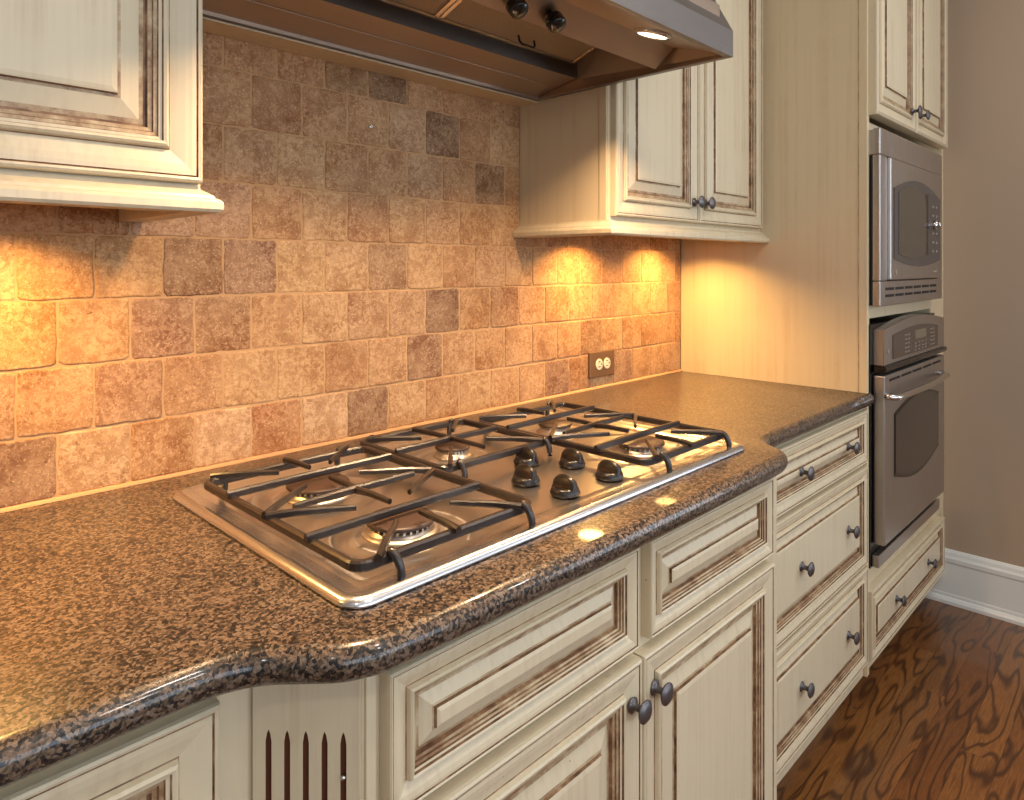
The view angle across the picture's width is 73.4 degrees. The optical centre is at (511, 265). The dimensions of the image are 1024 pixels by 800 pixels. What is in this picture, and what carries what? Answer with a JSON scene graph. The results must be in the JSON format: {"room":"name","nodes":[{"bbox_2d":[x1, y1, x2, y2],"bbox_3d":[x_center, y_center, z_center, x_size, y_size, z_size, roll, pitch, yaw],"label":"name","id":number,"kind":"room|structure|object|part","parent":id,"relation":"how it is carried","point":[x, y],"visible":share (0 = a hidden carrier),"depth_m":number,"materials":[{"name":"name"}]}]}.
{"room":"kitchen","nodes":[
{"label":"kitchen","id":0,"kind":"room"},
{"bbox_2d":[680,239,680,368],"bbox_3d":[-0.719,-0.096,1.152,0.108,2.750,5.640,0,0,44],"label":"wall","id":1,"kind":"structure","parent":0,"point":[680,239],"depth_m":2.41,"materials":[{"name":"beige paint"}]},
{"bbox_2d":[0,0,223,222],"bbox_3d":[-0.871,-0.607,0.676,0.316,1.068,1.043,0,0,44],"label":"upper cabinet","id":2,"kind":"object","parent":1,"relation":"attached to","point":[101,101],"visible":1,"depth_m":0.85,"materials":[{"name":"beige paint"}]},
{"bbox_3d":[-0.871,-0.090,0.676,0.316,0.035,1.043,0,0,44],"label":"light rail","id":3,"kind":"part","parent":2,"relation":"part of","materials":[{"name":"beige paint"}]},
{"bbox_2d":[0,32,681,512],"bbox_3d":[-0.489,-0.048,1.298,0.017,0.826,3.070,0,0,44],"label":"tile backsplash","id":4,"kind":"structure","parent":1,"relation":"attached to","point":[352,280],"depth_m":1.37,"materials":[{"name":"tile"}]},
{"bbox_2d":[588,349,613,378],"bbox_3d":[0.269,0.293,2.061,0.013,0.076,0.122,0,0,44],"label":"electrical outlet","id":5,"kind":"object","parent":4,"relation":"attached to","point":[600,363],"visible":1,"depth_m":2.05,"materials":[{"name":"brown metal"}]},
{"bbox_2d":[596,359,602,369],"bbox_3d":[0.260,0.293,2.045,0.003,0.033,0.033,0,0,44],"label":"socket","id":6,"kind":"object","parent":5,"relation":"attached to","point":[599,362],"depth_m":2.04,"materials":[{"name":"white plastic"}]},
{"bbox_2d":[603,358,609,368],"bbox_3d":[0.286,0.293,2.072,0.003,0.033,0.033,0,0,44],"label":"socket","id":7,"kind":"object","parent":5,"relation":"attached to","point":[606,361],"depth_m":2.07,"materials":[{"name":"white plastic"}]},
{"bbox_2d":[203,17,538,106],"bbox_3d":[-0.281,-0.500,1.455,0.067,0.162,0.931,0,0,44],"label":"trim","id":8,"kind":"structure","parent":1,"relation":"attached to","point":[212,26],"depth_m":1.40,"materials":[{"name":"silver metal"}]},
{"bbox_2d":[203,0,732,100],"bbox_3d":[-0.064,-0.938,1.246,0.533,1.062,0.914,0,0,44],"label":"range hood","id":9,"kind":"object","parent":1,"relation":"attached to","point":[536,50],"visible":0.99,"depth_m":1.34,"materials":[{"name":"silver metal"}]},
{"bbox_2d":[203,0,575,96],"bbox_3d":[-0.199,-0.440,1.378,0.129,0.023,0.888,0,0,44],"label":"filter","id":10,"kind":"object","parent":9,"relation":"on","point":[353,27],"depth_m":1.35,"materials":[{"name":"silver metal"}]},
{"bbox_3d":[-0.151,-0.465,1.331,0.006,0.032,0.888,0,0,44],"label":"filter sill","id":11,"kind":"part","parent":9,"relation":"part of","materials":[{"name":"grey metal"}]},
{"bbox_3d":[0.008,-0.425,1.128,0.037,0.036,0.035,0,0,44],"label":"knob","id":12,"kind":"part","parent":9,"relation":"part of","materials":[{"name":"black"}]},
{"bbox_3d":[0.032,-0.480,1.474,0.008,0.020,0.052,0,0,44],"label":"handle","id":13,"kind":"part","parent":9,"relation":"part of","materials":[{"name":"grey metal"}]},
{"bbox_3d":[0.076,-0.425,1.197,0.037,0.036,0.035,0,0,44],"label":"knob","id":14,"kind":"part","parent":9,"relation":"part of","materials":[{"name":"black"}]},
{"bbox_3d":[0.063,-0.472,1.121,0.150,0.098,0.852,0,0,44],"label":"light panel","id":15,"kind":"part","parent":9,"relation":"part of","materials":[{"name":"silver metal"}]},
{"bbox_2d":[638,32,666,38],"bbox_3d":[0.269,-0.442,1.315,0.056,0.019,0.058,0,0,44],"label":"lamp","id":16,"kind":"object","parent":9,"relation":"on","point":[652,35],"depth_m":1.31,"materials":[{"name":"white"}]},
{"bbox_2d":[513,0,769,242],"bbox_3d":[0.412,-0.607,1.976,0.330,1.068,0.837,0,0,44],"label":"upper cabinet","id":17,"kind":"object","parent":1,"relation":"attached to","point":[676,154],"visible":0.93,"depth_m":1.78,"materials":[{"name":"beige paint"}]},
{"bbox_3d":[0.407,-0.090,1.981,0.316,0.035,0.836,0,0,44],"label":"light rail","id":18,"kind":"part","parent":17,"relation":"part of","materials":[{"name":"beige paint"}]},
{"bbox_3d":[0.373,-0.625,1.751,0.019,1.013,0.384,0,0,44],"label":"door","id":19,"kind":"part","parent":17,"relation":"part of","materials":[{"name":"beige paint"}]},
{"bbox_3d":[0.505,-0.173,1.858,0.030,0.034,0.034,0,0,44],"label":"knob","id":20,"kind":"part","parent":17,"relation":"part of","materials":[{"name":"grey metal"}]},
{"bbox_3d":[0.545,-0.173,1.899,0.030,0.034,0.034,0,0,44],"label":"knob","id":21,"kind":"part","parent":17,"relation":"part of","materials":[{"name":"grey metal"}]},
{"bbox_3d":[0.647,-0.625,2.031,0.019,1.013,0.392,0,0,44],"label":"door","id":22,"kind":"part","parent":17,"relation":"part of","materials":[{"name":"beige paint"}]},
{"bbox_2d":[777,598,1023,799],"bbox_3d":[0.714,1.319,-0.251,4.120,0.080,5.640,0,0,44],"label":"floor","id":23,"kind":"structure","parent":0,"point":[938,714],"depth_m":1.92,"materials":[{"name":"brown wood"}]},
{"bbox_2d":[0,688,251,799],"bbox_3d":[-0.908,0.842,0.448,0.582,0.875,1.270,0,0,44],"label":"base cabinet","id":24,"kind":"object","parent":23,"relation":"on","point":[202,750],"visible":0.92,"depth_m":0.64,"materials":[{"name":"beige paint"}]},
{"bbox_2d":[252,476,776,799],"bbox_3d":[-0.045,0.842,1.247,0.696,0.875,1.082,0,0,44],"label":"base cabinet","id":25,"kind":"object","parent":23,"relation":"on","point":[650,674],"visible":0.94,"depth_m":0.95,"materials":[{"name":"beige paint"}]},
{"bbox_3d":[-0.211,0.791,0.707,0.112,0.771,0.006,0,0,3],"label":"fluted panel","id":26,"kind":"part","parent":25,"relation":"part of","materials":[{"name":"beige paint"}]},
{"bbox_2d":[0,371,873,788],"bbox_3d":[-0.227,0.384,1.053,0.709,0.038,3.088,0,0,44],"label":"countertop","id":27,"kind":"structure","parent":25,"relation":"on","point":[124,610],"depth_m":0.77,"materials":[{"name":"stone"}]},
{"bbox_2d":[173,400,744,609],"bbox_3d":[-0.035,0.342,1.228,0.529,0.046,0.918,0,0,44],"label":"gas cooktop","id":28,"kind":"object","parent":27,"relation":"in","point":[568,486],"depth_m":1.04,"materials":[{"name":"silver metal"}]},
{"bbox_3d":[-0.303,0.351,1.075,0.108,0.010,0.108,0,0,44],"label":"burner","id":29,"kind":"part","parent":28,"relation":"part of","materials":[{"name":"silver metal"}]},
{"bbox_3d":[-0.219,0.338,1.002,0.457,0.036,0.299,0,0,44],"label":"burner grate","id":30,"kind":"part","parent":28,"relation":"part of","materials":[{"name":"black metal"}]},
{"bbox_3d":[-0.150,0.351,0.925,0.104,0.010,0.104,0,0,44],"label":"burner","id":31,"kind":"part","parent":28,"relation":"part of","materials":[{"name":"silver metal"}]},
{"bbox_3d":[-0.112,0.351,1.295,0.075,0.010,0.075,0,0,44],"label":"burner","id":32,"kind":"part","parent":28,"relation":"part of","materials":[{"name":"silver metal"}]},
{"bbox_2d":[360,418,552,477],"bbox_3d":[-0.104,0.338,1.296,0.272,0.036,0.268,0,0,44],"label":"grate","id":33,"kind":"object","parent":28,"relation":"on","point":[534,441],"visible":0.91,"depth_m":1.28,"materials":[{"name":"black metal"}]},
{"bbox_3d":[0.023,0.343,1.134,0.048,0.032,0.048,0,0,44],"label":"control knob","id":34,"kind":"part","parent":28,"relation":"part of","materials":[{"name":"black plastic"}]},
{"bbox_3d":[0.026,0.343,1.245,0.048,0.032,0.048,0,0,44],"label":"control knob","id":35,"kind":"part","parent":28,"relation":"part of","materials":[{"name":"black plastic"}]},
{"bbox_3d":[0.093,0.351,1.480,0.081,0.010,0.081,0,0,44],"label":"burner","id":36,"kind":"part","parent":28,"relation":"part of","materials":[{"name":"silver metal"}]},
{"bbox_3d":[0.083,0.343,1.077,0.048,0.032,0.048,0,0,44],"label":"control knob","id":37,"kind":"part","parent":28,"relation":"part of","materials":[{"name":"black plastic"}]},
{"bbox_3d":[0.108,0.343,1.234,0.048,0.032,0.048,0,0,44],"label":"control knob","id":38,"kind":"part","parent":28,"relation":"part of","materials":[{"name":"black plastic"}]},
{"bbox_3d":[0.177,0.338,1.407,0.457,0.036,0.296,0,0,44],"label":"burner grate","id":39,"kind":"part","parent":28,"relation":"part of","materials":[{"name":"black metal"}]},
{"bbox_3d":[0.165,0.343,1.160,0.048,0.032,0.048,0,0,44],"label":"control knob","id":40,"kind":"part","parent":28,"relation":"part of","materials":[{"name":"black plastic"}]},
{"bbox_3d":[0.246,0.351,1.329,0.108,0.010,0.108,0,0,44],"label":"burner","id":41,"kind":"part","parent":28,"relation":"part of","materials":[{"name":"silver metal"}]},
{"bbox_3d":[0.027,0.498,0.876,0.019,0.152,0.454,0,0,44],"label":"drawer","id":42,"kind":"part","parent":25,"relation":"part of","materials":[{"name":"beige paint"}]},
{"bbox_3d":[0.029,0.873,0.878,0.021,0.563,0.460,0,0,44],"label":"door","id":43,"kind":"part","parent":25,"relation":"part of","materials":[{"name":"beige paint"}]},
{"bbox_3d":[0.188,0.651,1.010,0.030,0.034,0.034,0,0,44],"label":"knob","id":44,"kind":"part","parent":25,"relation":"part of","materials":[{"name":"grey metal"}]},
{"bbox_3d":[0.230,0.651,1.052,0.030,0.034,0.034,0,0,44],"label":"knob","id":45,"kind":"part","parent":25,"relation":"part of","materials":[{"name":"grey metal"}]},
{"bbox_3d":[0.355,0.873,1.210,0.021,0.563,0.464,0,0,44],"label":"door","id":46,"kind":"part","parent":25,"relation":"part of","materials":[{"name":"beige paint"}]},
{"bbox_3d":[0.362,0.498,1.219,0.019,0.152,0.442,0,0,44],"label":"drawer","id":47,"kind":"part","parent":25,"relation":"part of","materials":[{"name":"beige paint"}]},
{"bbox_2d":[681,0,947,676],"bbox_3d":[1.142,0.029,2.491,0.652,2.500,0.920,0,0,44],"label":"oven tower","id":48,"kind":"object","parent":23,"relation":"on","point":[794,308],"visible":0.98,"depth_m":2.12,"materials":[{"name":"wood"}]},
{"bbox_3d":[1.173,-0.798,2.118,0.035,0.726,0.403,0,0,44],"label":"door","id":49,"kind":"part","parent":48,"relation":"part of","materials":[{"name":"beige paint"}]},
{"bbox_3d":[1.203,1.033,2.126,0.030,0.034,0.034,0,0,44],"label":"knob","id":50,"kind":"part","parent":48,"relation":"part of","materials":[{"name":"grey metal"}]},
{"bbox_2d":[869,128,941,306],"bbox_3d":[1.294,-0.140,2.214,0.071,0.512,0.702,0,0,44],"label":"microwave","id":51,"kind":"object","parent":48,"relation":"in","point":[905,179],"visible":0.98,"depth_m":2.10,"materials":[{"name":"silver metal"}]},
{"bbox_3d":[1.297,-0.139,2.221,0.026,0.359,0.572,0,0,44],"label":"door","id":52,"kind":"part","parent":51,"relation":"part of","materials":[{"name":"silver metal"}]},
{"bbox_3d":[1.313,1.034,2.270,0.023,0.200,0.829,0,0,44],"label":"drawer","id":53,"kind":"part","parent":48,"relation":"part of","materials":[{"name":"beige paint"}]},
{"bbox_2d":[869,313,949,568],"bbox_3d":[1.111,0.515,2.402,0.634,0.713,0.716,0,0,44],"label":"oven","id":54,"kind":"object","parent":48,"relation":"in","point":[907,375],"visible":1,"depth_m":2.10,"materials":[{"name":"silver metal"}]},
{"bbox_3d":[1.288,0.853,2.229,0.018,0.036,0.688,0,0,44],"label":"trim","id":55,"kind":"part","parent":54,"relation":"part of","materials":[{"name":"silver metal"}]},
{"bbox_3d":[1.298,0.562,2.228,0.031,0.490,0.684,0,0,44],"label":"door","id":56,"kind":"part","parent":54,"relation":"part of","materials":[{"name":"silver metal"}]},
{"bbox_3d":[1.300,0.223,2.232,0.029,0.128,0.684,0,0,44],"label":"control panel","id":57,"kind":"part","parent":54,"relation":"part of","materials":[{"name":"silver metal"}]},
{"bbox_3d":[1.306,0.233,2.216,0.002,0.087,0.515,0,0,44],"label":"display panel","id":58,"kind":"part","parent":54,"relation":"part of","materials":[{"name":"brown"}]},
{"bbox_3d":[1.304,0.376,2.183,0.052,0.024,0.631,0,0,44],"label":"handle","id":59,"kind":"part","parent":54,"relation":"part of","materials":[{"name":"silver metal"}]},
{"bbox_3d":[1.302,-0.499,2.210,0.030,0.034,0.034,0,0,44],"label":"knob","id":60,"kind":"part","parent":48,"relation":"part of","materials":[{"name":"grey metal"}]},
{"bbox_3d":[1.369,-0.499,2.278,0.030,0.034,0.034,0,0,44],"label":"knob","id":61,"kind":"part","parent":48,"relation":"part of","materials":[{"name":"grey metal"}]},
{"bbox_3d":[1.458,-0.798,2.410,0.035,0.726,0.406,0,0,44],"label":"door","id":62,"kind":"part","parent":48,"relation":"part of","materials":[{"name":"beige paint"}]},
{"bbox_3d":[1.462,1.033,2.390,0.030,0.034,0.034,0,0,44],"label":"knob","id":63,"kind":"part","parent":48,"relation":"part of","materials":[{"name":"grey metal"}]},
{"bbox_2d":[775,409,867,784],"bbox_3d":[0.563,0.842,1.911,0.636,0.875,0.718,0,0,44],"label":"drawer base","id":64,"kind":"object","parent":23,"relation":"on","point":[822,490],"visible":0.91,"depth_m":1.70,"materials":[{"name":"beige paint"}]},
{"bbox_3d":[0.690,0.484,1.608,0.030,0.034,0.034,0,0,44],"label":"knob","id":65,"kind":"part","parent":64,"relation":"part of","materials":[{"name":"grey metal"}]},
{"bbox_3d":[0.690,0.989,1.608,0.030,0.034,0.034,0,0,44],"label":"knob","id":66,"kind":"part","parent":64,"relation":"part of","materials":[{"name":"grey metal"}]},
{"bbox_3d":[0.690,0.707,1.608,0.030,0.034,0.034,0,0,44],"label":"knob","id":67,"kind":"part","parent":64,"relation":"part of","materials":[{"name":"grey metal"}]},
{"bbox_3d":[0.771,0.484,1.719,0.019,0.146,0.671,0,0,44],"label":"drawer","id":68,"kind":"part","parent":64,"relation":"part of","materials":[{"name":"beige paint"}]},
{"bbox_3d":[0.771,0.992,1.719,0.019,0.270,0.671,0,0,44],"label":"drawer","id":69,"kind":"part","parent":64,"relation":"part of","materials":[{"name":"beige paint"}]},
{"bbox_3d":[0.771,0.708,1.719,0.019,0.274,0.671,0,0,44],"label":"drawer","id":70,"kind":"part","parent":64,"relation":"part of","materials":[{"name":"beige paint"}]},
{"bbox_3d":[0.909,0.484,1.832,0.030,0.034,0.034,0,0,44],"label":"knob","id":71,"kind":"part","parent":64,"relation":"part of","materials":[{"name":"grey metal"}]},
{"bbox_3d":[0.909,0.989,1.832,0.030,0.034,0.034,0,0,44],"label":"knob","id":72,"kind":"part","parent":64,"relation":"part of","materials":[{"name":"grey metal"}]},
{"bbox_3d":[0.909,0.707,1.832,0.030,0.034,0.034,0,0,44],"label":"knob","id":73,"kind":"part","parent":64,"relation":"part of","materials":[{"name":"grey metal"}]},
{"bbox_2d":[943,0,1023,566],"bbox_3d":[2.691,-0.096,1.690,4.012,2.750,0.100,0,0,44],"label":"wall","id":74,"kind":"structure","parent":0,"point":[983,159],"depth_m":2.54,"materials":[{"name":"beige paint"}]},
{"bbox_2d":[925,548,1023,626],"bbox_3d":[2.615,1.179,1.673,3.896,0.200,0.030,0,0,44],"label":"baseboard","id":75,"kind":"structure","parent":74,"relation":"attached to","point":[981,585],"depth_m":2.53,"materials":[{"name":"white wood"}]}
]}

